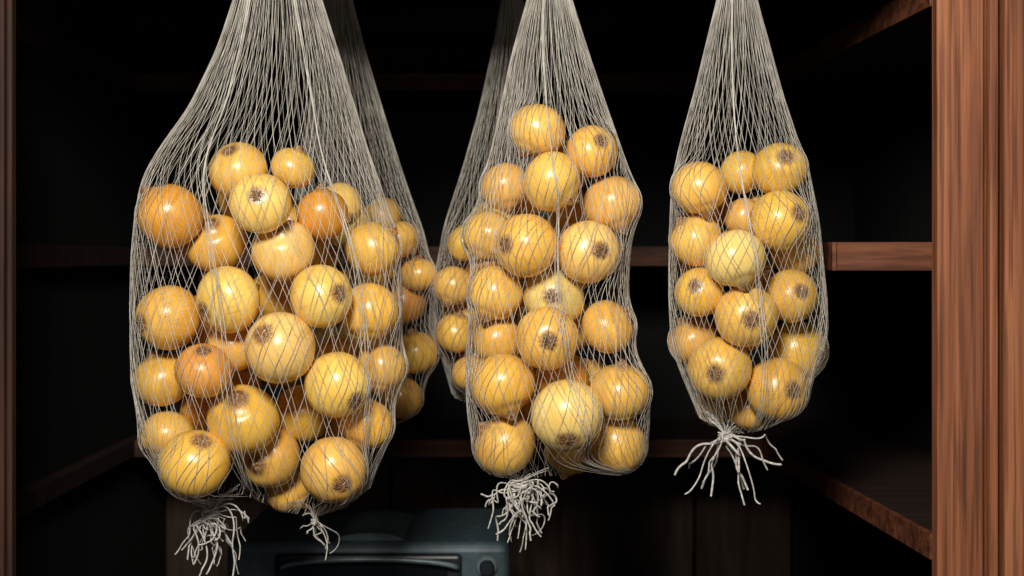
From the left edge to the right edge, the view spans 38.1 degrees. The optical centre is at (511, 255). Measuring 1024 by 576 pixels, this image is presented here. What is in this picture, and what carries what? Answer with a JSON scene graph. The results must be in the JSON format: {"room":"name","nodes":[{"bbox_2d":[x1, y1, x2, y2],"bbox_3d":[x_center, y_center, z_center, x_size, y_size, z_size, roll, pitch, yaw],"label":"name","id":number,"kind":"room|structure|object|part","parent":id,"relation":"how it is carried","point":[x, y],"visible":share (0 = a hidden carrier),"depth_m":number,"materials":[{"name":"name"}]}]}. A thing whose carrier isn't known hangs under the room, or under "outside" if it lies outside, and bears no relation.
{"room":"pantry","nodes":[
{"label":"pantry","id":0,"kind":"room"},
{"bbox_2d":[16,0,168,575],"bbox_3d":[-0.635,0.350,2.120,0.030,2.300,1.120,0,0,0],"label":"wall","id":1,"kind":"structure","parent":0,"point":[86,145],"depth_m":2.13,"materials":[{"name":"black"}]},
{"bbox_2d":[130,9,876,36],"bbox_3d":[0.000,-0.380,2.420,1.240,0.040,0.040,0,0,0],"label":"shelf","id":2,"kind":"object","parent":1,"relation":"attached to","point":[143,22],"depth_m":2.40,"materials":[{"name":"brown wood"}]},
{"bbox_2d":[166,457,389,575],"bbox_3d":[-0.420,0.467,2.664,0.400,0.294,0.028,0,0,0],"label":"panel","id":3,"kind":"object","parent":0,"point":[178,512],"depth_m":2.65,"materials":[{"name":"brown wood"}]},
{"bbox_2d":[16,418,931,559],"bbox_3d":[0.000,0.306,2.120,1.240,0.028,1.120,0,0,0],"label":"shelf","id":4,"kind":"object","parent":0,"point":[885,480],"depth_m":2.21,"materials":[{"name":"brown wood"}]},
{"bbox_2d":[169,0,854,575],"bbox_3d":[0.000,0.350,2.695,1.300,2.300,0.030,0,0,0],"label":"wall","id":5,"kind":"structure","parent":0,"point":[431,146],"depth_m":2.68,"materials":[{"name":"black"}]},
{"bbox_2d":[16,0,931,109],"bbox_3d":[0.000,-0.277,2.120,1.240,0.028,1.120,0,0,0],"label":"shelf","id":6,"kind":"object","parent":5,"relation":"attached to","point":[887,51],"visible":0.71,"depth_m":2.35,"materials":[{"name":"brown wood"}]},
{"bbox_2d":[16,242,931,270],"bbox_3d":[0.000,0.001,2.137,1.240,0.031,1.086,0,0,0],"label":"shelf","id":7,"kind":"object","parent":5,"relation":"attached to","point":[838,256],"visible":0.46,"depth_m":1.88,"materials":[{"name":"brown wood"}]},
{"bbox_3d":[0.000,0.630,2.140,1.240,0.030,1.080,0,0,0],"label":"upper cabinet","id":8,"kind":"object","parent":5,"relation":"attached to","visible":0},
{"bbox_2d":[228,508,509,575],"bbox_3d":[-0.191,0.493,2.085,0.376,0.245,0.309,0,0,0],"label":"toaster oven","id":9,"kind":"object","parent":8,"relation":"on","point":[373,541],"visible":0.99,"depth_m":1.97,"materials":[{"name":"black metal"}]},
{"bbox_3d":[-0.188,0.403,1.940,0.237,0.021,0.018,0,0,0],"label":"door handle","id":10,"kind":"part","parent":9,"relation":"part of","materials":[{"name":"black metal"}]},
{"bbox_2d":[336,510,411,539],"bbox_3d":[-0.191,0.376,2.070,0.092,0.012,0.180,0,0,0],"label":"vent","id":11,"kind":"object","parent":9,"relation":"attached to","point":[373,524],"depth_m":2.05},
{"bbox_3d":[-0.033,0.410,1.950,0.020,0.020,0.012,0,0,0],"label":"knob","id":12,"kind":"part","parent":9,"relation":"part of","materials":[{"name":"black plastic"}]},
{"bbox_2d":[392,457,692,575],"bbox_3d":[0.055,0.467,2.664,0.540,0.294,0.028,0,0,0],"label":"panel","id":13,"kind":"object","parent":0,"point":[639,522],"depth_m":2.65,"materials":[{"name":"brown wood"}]},
{"bbox_2d":[695,457,790,575],"bbox_3d":[0.415,0.467,2.664,0.170,0.294,0.028,0,0,0],"label":"panel","id":14,"kind":"object","parent":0,"point":[733,538],"depth_m":2.65,"materials":[{"name":"brown wood"}]},
{"bbox_2d":[855,0,931,575],"bbox_3d":[0.635,0.350,2.120,0.030,2.300,1.120,0,0,0],"label":"wall","id":15,"kind":"structure","parent":0,"point":[893,132],"depth_m":2.40,"materials":[{"name":"black"}]},
{"bbox_3d":[0.000,1.520,0.870,3.200,0.040,3.740,0,0,0],"label":"floor","id":16,"kind":"structure","parent":0,"visible":0},
{"bbox_2d":[0,0,6,575],"bbox_3d":[-0.555,0.335,1.510,0.081,2.330,0.020,0,0,0],"label":"board","id":17,"kind":"object","parent":16,"relation":"on","point":[3,3],"visible":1,"depth_m":1.50,"materials":[{"name":"brown wood"}]},
{"bbox_2d":[7,0,15,575],"bbox_3d":[-0.511,0.335,1.513,0.006,2.330,0.014,0,0,0],"label":"board","id":18,"kind":"object","parent":16,"relation":"on","point":[11,4],"visible":1,"depth_m":1.51,"materials":[{"name":"brown wood"}]},
{"bbox_2d":[932,0,982,575],"bbox_3d":[0.454,0.335,1.510,0.048,2.330,0.020,0,0,0],"label":"board","id":19,"kind":"object","parent":16,"relation":"on","point":[957,25],"visible":1,"depth_m":1.50,"materials":[{"name":"brown wood"}]},
{"bbox_2d":[983,0,985,575],"bbox_3d":[0.481,0.335,1.525,0.006,2.330,0.030,0,0,0],"label":"board","id":20,"kind":"object","parent":16,"relation":"on","point":[984,1],"visible":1,"depth_m":1.51,"materials":[{"name":"brown wood"}]},
{"bbox_2d":[986,0,997,575],"bbox_3d":[0.488,0.335,1.521,0.009,2.330,0.040,0,0,0],"label":"board","id":21,"kind":"object","parent":16,"relation":"on","point":[991,5],"visible":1,"depth_m":1.50,"materials":[{"name":"brown wood"}]},
{"bbox_2d":[998,0,998,575],"bbox_3d":[0.495,0.335,1.527,0.004,2.330,0.030,0,0,0],"label":"board","id":22,"kind":"object","parent":16,"relation":"on","point":[998,0],"visible":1,"depth_m":1.51,"materials":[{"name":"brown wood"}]},
{"bbox_2d":[999,0,1023,575],"bbox_3d":[0.539,0.335,1.517,0.083,2.330,0.046,0,0,0],"label":"board","id":23,"kind":"object","parent":16,"relation":"on","point":[1011,12],"visible":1,"depth_m":1.49,"materials":[{"name":"brown wood"}]},
{"bbox_3d":[0.000,-0.426,1.600,1.240,0.034,0.034,0,0,0],"label":"hanging rail","id":24,"kind":"object","parent":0,"visible":0},
{"bbox_2d":[129,0,408,575],"bbox_3d":[-0.261,-0.053,1.599,0.295,0.799,0.237,0,0,15],"label":"net bag","id":25,"kind":"object","parent":24,"relation":"hanging from","point":[216,380],"visible":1,"depth_m":1.54,"materials":[{"name":"fabric"}]},
{"bbox_2d":[460,0,652,551],"bbox_3d":[0.043,-0.066,1.597,0.199,0.773,0.184,0,0,-36],"label":"net bag","id":26,"kind":"object","parent":24,"relation":"hanging from","point":[582,410],"visible":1,"depth_m":1.56,"materials":[{"name":"fabric"}]},
{"bbox_2d":[667,0,828,504],"bbox_3d":[0.259,-0.093,1.607,0.183,0.716,0.186,0,0,0],"label":"net bag","id":27,"kind":"object","parent":24,"relation":"hanging from","point":[725,382],"visible":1,"depth_m":1.57,"materials":[{"name":"fabric"}]},
{"bbox_3d":[0.000,-0.426,1.900,1.240,0.034,0.034,0,0,0],"label":"hanging rail","id":28,"kind":"object","parent":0,"visible":0},
{"bbox_2d":[289,0,439,424],"bbox_3d":[-0.198,-0.095,1.902,0.194,0.715,0.180,0,0,-15],"label":"net bag","id":29,"kind":"object","parent":28,"relation":"hanging from","point":[418,273],"visible":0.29,"depth_m":1.87,"materials":[{"name":"fabric"}]},
{"bbox_2d":[432,0,548,405],"bbox_3d":[-0.021,-0.110,1.897,0.168,0.686,0.145,0,0,-12],"label":"net bag","id":30,"kind":"object","parent":28,"relation":"hanging from","point":[449,285],"visible":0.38,"depth_m":1.87,"materials":[{"name":"fabric"}]}
]}

